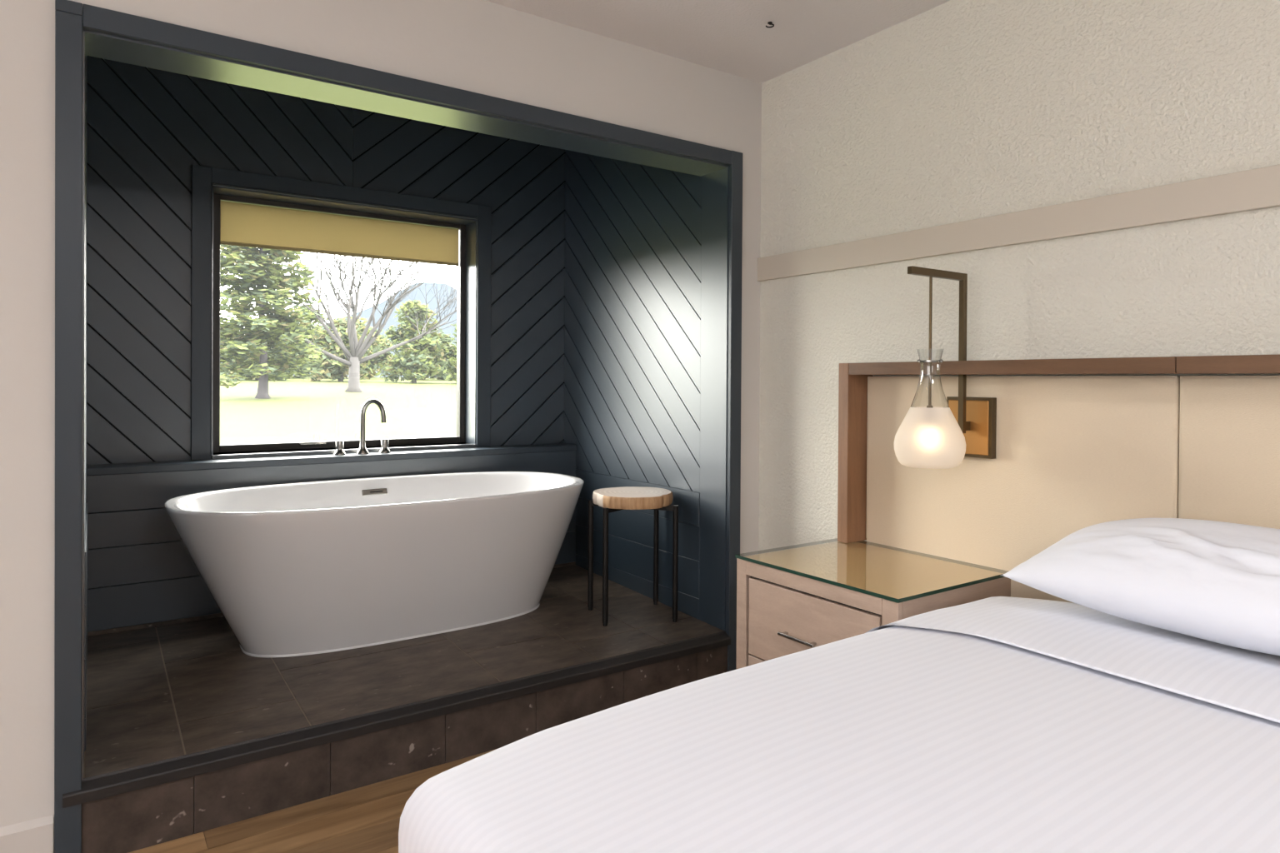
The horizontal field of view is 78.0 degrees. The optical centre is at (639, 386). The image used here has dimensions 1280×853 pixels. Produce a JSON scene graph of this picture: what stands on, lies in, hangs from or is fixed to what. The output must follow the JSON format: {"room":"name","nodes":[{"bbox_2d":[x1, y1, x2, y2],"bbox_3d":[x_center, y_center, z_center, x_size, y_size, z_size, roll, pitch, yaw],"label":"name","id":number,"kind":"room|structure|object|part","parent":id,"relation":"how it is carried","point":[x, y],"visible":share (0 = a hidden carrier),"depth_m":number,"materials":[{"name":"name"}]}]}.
{"room":"hotel room","nodes":[
{"label":"hotel room","id":0,"kind":"room"},
{"bbox_2d":[84,55,87,751],"bbox_3d":[-1.899,-0.128,2.599,0.134,2.600,1.366,0,0,-35],"label":"wall","id":1,"kind":"structure","parent":0,"point":[86,57],"depth_m":2.29,"materials":[{"name":"black paint"}]},
{"bbox_2d":[81,23,84,779],"bbox_3d":[-1.421,0.055,2.005,0.020,1.888,0.166,0,0,-35],"label":"trim","id":2,"kind":"structure","parent":1,"relation":"attached to","point":[83,30],"depth_m":1.94,"materials":[{"name":"black wood"}]},
{"bbox_2d":[128,749,496,852],"bbox_3d":[-0.137,1.229,-0.253,5.400,0.064,5.370,0,0,-35],"label":"floor","id":3,"kind":"structure","parent":0,"point":[366,819],"depth_m":2.11,"materials":[{"name":"brown wood"}]},
{"bbox_2d":[735,538,1010,669],"bbox_3d":[0.684,0.860,2.407,0.542,0.644,0.618,0,0,-35],"label":"nightstand","id":4,"kind":"object","parent":3,"relation":"on","point":[795,598],"visible":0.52,"depth_m":2.31,"materials":[{"name":"brown wood"}]},
{"bbox_3d":[0.487,0.966,2.275,0.016,0.246,0.500,0,0,-35],"label":"drawer","id":5,"kind":"part","parent":4,"relation":"part of","materials":[{"name":"brown wood"}]},
{"bbox_3d":[0.456,0.730,2.284,0.026,0.010,0.140,0,0,-35],"label":"handle","id":6,"kind":"part","parent":4,"relation":"part of","materials":[{"name":"silver metal"}]},
{"bbox_3d":[0.489,0.720,2.273,0.016,0.237,0.500,0,0,-35],"label":"drawer","id":7,"kind":"part","parent":4,"relation":"part of","materials":[{"name":"brown wood"}]},
{"bbox_3d":[0.694,0.543,2.410,0.522,0.010,0.618,0,0,-35],"label":"glass","id":8,"kind":"part","parent":4,"relation":"part of","materials":[{"name":"green"}]},
{"bbox_3d":[0.696,0.549,2.412,0.518,0.001,0.611,0,0,-35],"label":"panel","id":9,"kind":"part","parent":4,"relation":"part of","materials":[{"name":"brown wood"}]},
{"bbox_3d":[0.949,0.935,0.939,1.767,0.521,1.854,0,0,-35],"label":"bed","id":10,"kind":"object","parent":3,"relation":"on","visible":0},
{"bbox_2d":[398,596,1279,852],"bbox_3d":[0.853,0.813,0.860,1.659,0.579,2.015,0,0,-35],"label":"duvet","id":11,"kind":"object","parent":10,"relation":"on","point":[992,724],"visible":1,"depth_m":1.18,"materials":[{"name":"white fabric"}]},
{"bbox_2d":[1000,518,1279,655],"bbox_3d":[1.255,0.414,1.680,0.401,0.230,0.800,0,0,-35],"label":"pillow","id":12,"kind":"object","parent":11,"relation":"on","point":[1212,581],"visible":1,"depth_m":1.65,"materials":[{"name":"white fabric"}]},
{"bbox_2d":[86,55,565,464],"bbox_3d":[-1.320,-0.132,3.699,2.319,2.600,0.220,0,0,-35],"label":"wall","id":13,"kind":"structure","parent":0,"point":[147,127],"depth_m":3.27,"materials":[{"name":"black paint"}]},
{"bbox_2d":[190,164,491,460],"bbox_3d":[-1.331,-0.298,3.646,1.304,1.198,0.197,0,0,-35],"label":"window","id":14,"kind":"structure","parent":13,"relation":"in","point":[210,186],"depth_m":3.55,"materials":[{"name":"black metal"}]},
{"bbox_2d":[220,200,459,266],"bbox_3d":[-1.358,-0.702,3.693,1.073,0.186,0.008,0,0,-35],"label":"roller blind","id":15,"kind":"object","parent":14,"relation":"attached to","point":[242,224],"visible":1,"depth_m":3.66,"materials":[{"name":"fabric"}]},
{"bbox_2d":[86,450,575,636],"bbox_3d":[-1.223,0.655,3.558,2.079,0.650,0.135,0,0,-35],"label":"wall","id":16,"kind":"structure","parent":0,"point":[142,574],"depth_m":3.05,"materials":[{"name":"black paint"}]},
{"bbox_2d":[86,443,576,475],"bbox_3d":[-1.220,0.316,3.554,2.079,0.029,0.139,0,0,-35],"label":"trim ledge","id":17,"kind":"object","parent":16,"relation":"on","point":[173,466],"visible":0.84,"depth_m":3.36,"materials":[{"name":"grey stone"}]},
{"bbox_2d":[333,398,390,455],"bbox_3d":[-1.220,0.177,3.504,0.249,0.249,0.122,0,0,-35],"label":"tub faucet","id":18,"kind":"object","parent":17,"relation":"on","point":[362,450],"visible":1,"depth_m":3.51,"materials":[{"name":"silver metal"}]},
{"bbox_3d":[-1.321,0.288,3.477,0.052,0.028,0.052,0,0,-35],"label":"knob","id":19,"kind":"part","parent":18,"relation":"part of","materials":[{"name":"silver metal"}]},
{"bbox_3d":[-1.321,0.256,3.477,0.033,0.034,0.033,0,0,-35],"label":"knob","id":20,"kind":"part","parent":18,"relation":"part of","materials":[{"name":"silver metal"}]},
{"bbox_3d":[-1.238,0.274,3.528,0.054,0.055,0.054,0,0,-35],"label":"spout","id":21,"kind":"part","parent":18,"relation":"part of","materials":[{"name":"silver metal"}]},
{"bbox_3d":[-1.187,0.170,3.514,0.127,0.234,0.022,0,0,14],"label":"spout","id":22,"kind":"part","parent":18,"relation":"part of","materials":[{"name":"silver metal"}]},
{"bbox_3d":[-1.159,0.288,3.590,0.052,0.028,0.052,0,0,-35],"label":"knob","id":23,"kind":"part","parent":18,"relation":"part of","materials":[{"name":"silver metal"}]},
{"bbox_3d":[-1.159,0.256,3.590,0.033,0.034,0.033,0,0,-35],"label":"knob","id":24,"kind":"part","parent":18,"relation":"part of","materials":[{"name":"silver metal"}]},
{"bbox_2d":[0,0,761,852],"bbox_3d":[-1.692,-0.031,1.814,5.200,2.418,0.160,0,0,-35],"label":"wall","id":25,"kind":"structure","parent":0,"point":[482,47],"depth_m":2.09,"materials":[{"name":"grey paint"}]},
{"bbox_2d":[0,815,53,852],"bbox_3d":[-2.602,1.107,1.089,2.882,0.141,0.013,0,0,-35],"label":"baseboard","id":26,"kind":"structure","parent":25,"relation":"attached to","point":[36,836],"depth_m":1.88,"materials":[{"name":"grey paint"}]},
{"bbox_2d":[54,0,82,852],"bbox_3d":[-1.386,0.125,1.917,0.054,2.109,0.022,0,0,-35],"label":"trim","id":27,"kind":"structure","parent":25,"relation":"attached to","point":[68,14],"depth_m":1.91,"materials":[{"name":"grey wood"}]},
{"bbox_2d":[62,630,730,808],"bbox_3d":[-0.525,0.993,2.522,2.128,0.048,0.033,0,0,-35],"label":"trim","id":28,"kind":"structure","parent":25,"relation":"attached to","point":[124,781],"depth_m":2.31,"materials":[{"name":"black stone"}]},
{"bbox_2d":[81,645,727,852],"bbox_3d":[-0.529,1.098,2.528,2.125,0.166,0.013,0,0,-35],"label":"step riser","id":29,"kind":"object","parent":25,"relation":"attached to","point":[137,820],"depth_m":2.30,"materials":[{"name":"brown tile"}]},
{"bbox_2d":[85,30,728,176],"bbox_3d":[-0.553,-1.154,2.598,2.079,0.572,0.170,0,0,-35],"label":"trim","id":30,"kind":"structure","parent":25,"relation":"attached to","point":[99,45],"depth_m":2.40,"materials":[{"name":"black wood"}]},
{"bbox_2d":[83,3,731,165],"bbox_3d":[-0.501,-0.900,2.521,2.086,0.056,0.022,0,0,-35],"label":"trim","id":31,"kind":"structure","parent":25,"relation":"attached to","point":[97,19],"depth_m":2.31,"materials":[{"name":"black wood"}]},
{"bbox_2d":[725,150,742,671],"bbox_3d":[0.374,0.127,3.139,0.057,2.110,0.022,0,0,-35],"label":"trim","id":32,"kind":"structure","parent":25,"relation":"attached to","point":[735,170],"depth_m":3.13,"materials":[{"name":"black wood"}]},
{"bbox_2d":[83,565,723,778],"bbox_3d":[-0.919,1.049,3.120,2.109,0.252,1.408,0,0,-35],"label":"floor","id":33,"kind":"structure","parent":0,"point":[158,693],"depth_m":2.66,"materials":[{"name":"brown tile"}]},
{"bbox_2d":[164,471,584,657],"bbox_3d":[-0.962,0.673,3.126,1.578,0.543,0.812,0,0,-35],"label":"bathtub","id":34,"kind":"object","parent":33,"relation":"on","point":[296,569],"visible":1,"depth_m":2.84,"materials":[{"name":"white ceramic"}]},
{"bbox_3d":[-1.149,0.458,3.422,0.106,0.026,0.018,0,0,-35],"label":"overflow plate","id":35,"kind":"part","parent":34,"relation":"part of","materials":[{"name":"silver metal"}]},
{"bbox_2d":[587,486,678,626],"bbox_3d":[-0.026,0.700,3.294,0.333,0.521,0.337,0,0,-20],"label":"stool","id":36,"kind":"object","parent":33,"relation":"on","point":[612,499],"visible":1,"depth_m":3.22,"materials":[{"name":"beige"}]},
{"bbox_3d":[-0.210,0.711,3.359,0.023,0.454,0.023,0,0,-35],"label":"leg","id":37,"kind":"part","parent":36,"relation":"part of","materials":[{"name":"black metal"}]},
{"bbox_3d":[-0.139,0.716,3.164,0.023,0.460,0.023,0,0,-35],"label":"leg","id":38,"kind":"part","parent":36,"relation":"part of","materials":[{"name":"black metal"}]},
{"bbox_3d":[0.070,0.713,3.457,0.023,0.456,0.023,0,0,-35],"label":"leg","id":39,"kind":"part","parent":36,"relation":"part of","materials":[{"name":"black metal"}]},
{"bbox_3d":[0.144,0.719,3.231,0.023,0.463,0.023,0,0,-35],"label":"leg","id":40,"kind":"part","parent":36,"relation":"part of","materials":[{"name":"black metal"}]},
{"bbox_2d":[563,150,701,619],"bbox_3d":[-0.087,-0.125,3.858,0.132,2.600,1.366,0,0,-35],"label":"wall","id":41,"kind":"structure","parent":0,"point":[633,231],"depth_m":3.66,"materials":[{"name":"black paint"}]},
{"bbox_2d":[699,165,729,631],"bbox_3d":[0.303,0.057,3.201,0.020,1.888,0.163,0,0,-35],"label":"trim","id":42,"kind":"structure","parent":41,"relation":"attached to","point":[714,252],"depth_m":3.19,"materials":[{"name":"black wood"}]},
{"bbox_2d":[485,0,950,83],"bbox_3d":[-0.122,-1.242,-0.269,5.400,0.050,5.370,0,0,-35],"label":"ceiling","id":43,"kind":"structure","parent":0,"point":[731,37],"depth_m":2.69,"materials":[{"name":"white paint"}]},
{"bbox_2d":[765,21,774,28],"bbox_3d":[0.440,-1.223,2.677,0.026,0.018,0.016,1,0,38],"label":"sprinkler","id":44,"kind":"object","parent":43,"relation":"attached to","point":[768,22],"visible":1,"depth_m":2.67,"materials":[{"name":"black metal"}]},
{"bbox_2d":[758,0,1279,550],"bbox_3d":[2.009,-0.005,1.218,0.200,2.418,5.360,0,0,-35],"label":"wall","id":45,"kind":"structure","parent":0,"point":[953,111],"depth_m":2.35,"materials":[{"name":"beige paint"}]},
{"bbox_2d":[757,164,1279,281],"bbox_3d":[1.968,-0.453,1.088,0.018,0.094,5.200,0,0,-35],"label":"trim","id":46,"kind":"structure","parent":45,"relation":"attached to","point":[1257,188],"depth_m":2.23,"materials":[{"name":"beige paint"}]},
{"bbox_2d":[837,355,1279,603],"bbox_3d":[1.610,0.442,1.502,0.130,1.016,3.072,0,0,-35],"label":"headboard","id":47,"kind":"object","parent":45,"relation":"attached to","point":[1074,453],"visible":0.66,"depth_m":2.19,"materials":[{"name":"brown wood"}]},
{"bbox_3d":[0.747,0.228,2.744,0.130,0.615,0.043,0,0,-35],"label":"frame post","id":48,"kind":"part","parent":47,"relation":"part of","materials":[{"name":"brown wood"}]},
{"bbox_2d":[894,265,996,469],"bbox_3d":[0.887,-0.053,2.314,0.319,0.569,0.196,0,0,-35],"label":"wall sconce","id":49,"kind":"object","parent":47,"relation":"attached to","point":[929,437],"visible":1,"depth_m":2.27,"materials":[{"name":"white glass"}]},
{"bbox_3d":[0.835,0.146,2.280,0.196,0.172,0.196,0,0,-35],"label":"lamp shade","id":50,"kind":"part","parent":49,"relation":"part of","materials":[{"name":"white glass"}]},
{"bbox_3d":[0.837,-0.128,2.278,0.008,0.380,0.008,0,0,-35],"label":"rod","id":51,"kind":"part","parent":49,"relation":"part of","materials":[{"name":"brown metal"}]},
{"bbox_3d":[0.875,-0.099,2.306,0.288,0.478,0.017,0,0,-35],"label":"arm","id":52,"kind":"part","parent":49,"relation":"part of","materials":[{"name":"brown metal"}]},
{"bbox_3d":[0.993,0.123,2.393,0.004,0.163,0.133,0,0,-35],"label":"plate","id":53,"kind":"part","parent":49,"relation":"part of","materials":[{"name":"gold metal"}]},
{"bbox_3d":[1.005,0.123,2.401,0.024,0.181,0.151,0,0,-35],"label":"plate","id":54,"kind":"part","parent":49,"relation":"part of","materials":[{"name":"brown metal"}]},
{"bbox_3d":[1.043,-0.055,2.319,0.130,0.040,0.986,0,0,-35],"label":"frame rail","id":55,"kind":"part","parent":47,"relation":"part of","materials":[{"name":"brown wood"}]},
{"bbox_3d":[1.070,0.455,2.361,0.036,0.972,0.954,0,0,-35],"label":"linen panel","id":56,"kind":"part","parent":47,"relation":"part of","materials":[{"name":"beige fabric"}]},
{"bbox_3d":[1.907,-0.042,1.075,0.130,0.040,2.041,0,0,-35],"label":"frame rail","id":57,"kind":"part","parent":47,"relation":"part of","materials":[{"name":"brown wood"}]},
{"bbox_3d":[1.617,0.464,1.573,0.036,0.972,0.960,0,0,-35],"label":"linen panel","id":58,"kind":"part","parent":47,"relation":"part of","materials":[{"name":"beige fabric"}]},
{"label":"outside","id":59,"kind":"structure","parent":0,"visible":0},
{"bbox_2d":[220,282,457,377],"bbox_3d":[-103.977,-29.184,399.131,600.000,60.229,110.000,0,0,-35],"label":"hill","id":60,"kind":"structure","parent":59,"point":[425,287],"depth_m":409.96,"materials":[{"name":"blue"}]},
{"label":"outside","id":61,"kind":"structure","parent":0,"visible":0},
{"bbox_2d":[220,375,456,444],"bbox_3d":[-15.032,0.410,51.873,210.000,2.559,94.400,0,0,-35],"label":"lawn","id":62,"kind":"structure","parent":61,"point":[297,409],"depth_m":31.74,"materials":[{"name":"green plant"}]},
{"bbox_2d":[220,320,232,374],"bbox_3d":[-44.698,-3.992,85.085,7.284,6.468,6.141,1,1,44],"label":"tree","id":63,"kind":"object","parent":62,"relation":"on","point":[222,359],"visible":0.02,"depth_m":82.97,"materials":[{"name":"green plant"}]},
{"bbox_2d":[225,338,291,380],"bbox_3d":[-33.960,-3.188,70.104,5.740,6.046,6.808,0,0,-35],"label":"tree","id":64,"kind":"object","parent":62,"relation":"on","point":[249,377],"visible":0.02,"depth_m":70.03,"materials":[{"name":"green plant"}]},
{"bbox_2d":[220,244,324,399],"bbox_3d":[-19.025,-5.369,39.616,6.635,12.149,6.406,0,0,-35],"label":"evergreen tree","id":65,"kind":"object","parent":62,"relation":"on","point":[254,266],"visible":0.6,"depth_m":38.91,"materials":[{"name":"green plant"}]},
{"bbox_2d":[280,340,310,378],"bbox_3d":[-36.369,-3.648,79.577,6.120,6.446,7.259,0,0,-19],"label":"tree","id":66,"kind":"object","parent":62,"relation":"on","point":[292,367],"visible":0.05,"depth_m":79.67,"materials":[{"name":"green plant"}]},
{"bbox_2d":[290,305,329,374],"bbox_3d":[-37.414,-5.148,89.317,7.655,8.278,6.758,0,0,-3],"label":"tree","id":67,"kind":"object","parent":62,"relation":"on","point":[316,322],"visible":0.17,"depth_m":88.56,"materials":[{"name":"green plant"}]},
{"bbox_2d":[305,313,372,381],"bbox_3d":[-27.354,-3.454,72.337,6.054,6.611,5.921,0,0,10],"label":"tree","id":68,"kind":"object","parent":62,"relation":"on","point":[332,367],"visible":0.64,"depth_m":71.26,"materials":[{"name":"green plant"}]},
{"bbox_2d":[221,251,457,392],"bbox_3d":[-18.051,-7.037,50.270,20.610,14.973,12.286,0,0,-31],"label":"bare tree","id":69,"kind":"object","parent":62,"relation":"on","point":[357,349],"visible":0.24,"depth_m":50.18,"materials":[{"name":"grey plant"}]},
{"bbox_2d":[323,317,384,379],"bbox_3d":[-30.491,-4.007,83.503,6.528,7.080,7.309,0,0,8],"label":"tree","id":70,"kind":"object","parent":62,"relation":"on","point":[369,370],"visible":0.08,"depth_m":83.52,"materials":[{"name":"green plant"}]},
{"bbox_2d":[360,326,399,378],"bbox_3d":[-31.585,-3.888,94.036,6.129,6.456,7.270,1,0,26],"label":"tree","id":71,"kind":"object","parent":62,"relation":"on","point":[379,361],"visible":0.2,"depth_m":93.48,"materials":[{"name":"green plant"}]},
{"bbox_2d":[380,300,449,383],"bbox_3d":[-21.587,-4.171,73.907,6.372,7.899,6.624,0,0,8],"label":"tree","id":72,"kind":"object","parent":62,"relation":"on","point":[424,347],"visible":0.9,"depth_m":72.99,"materials":[{"name":"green plant"}]},
{"bbox_2d":[400,330,450,380],"bbox_3d":[-24.043,-3.465,88.394,5.947,6.265,7.054,0,0,20],"label":"tree","id":73,"kind":"object","parent":62,"relation":"on","point":[441,363],"visible":0.05,"depth_m":88.55,"materials":[{"name":"green plant"}]},
{"bbox_2d":[426,332,456,379],"bbox_3d":[-24.321,-3.678,97.883,6.980,6.199,5.885,0,0,20],"label":"tree","id":74,"kind":"object","parent":62,"relation":"on","point":[447,339],"visible":0.23,"depth_m":97.11,"materials":[{"name":"green plant"}]},
{"bbox_2d":[442,323,456,383],"bbox_3d":[-15.889,-4.175,76.382,6.548,8.090,6.096,0,0,-35],"label":"tree","id":75,"kind":"object","parent":62,"relation":"on","point":[452,367],"visible":0.06,"depth_m":75.60,"materials":[{"name":"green plant"}]}
]}

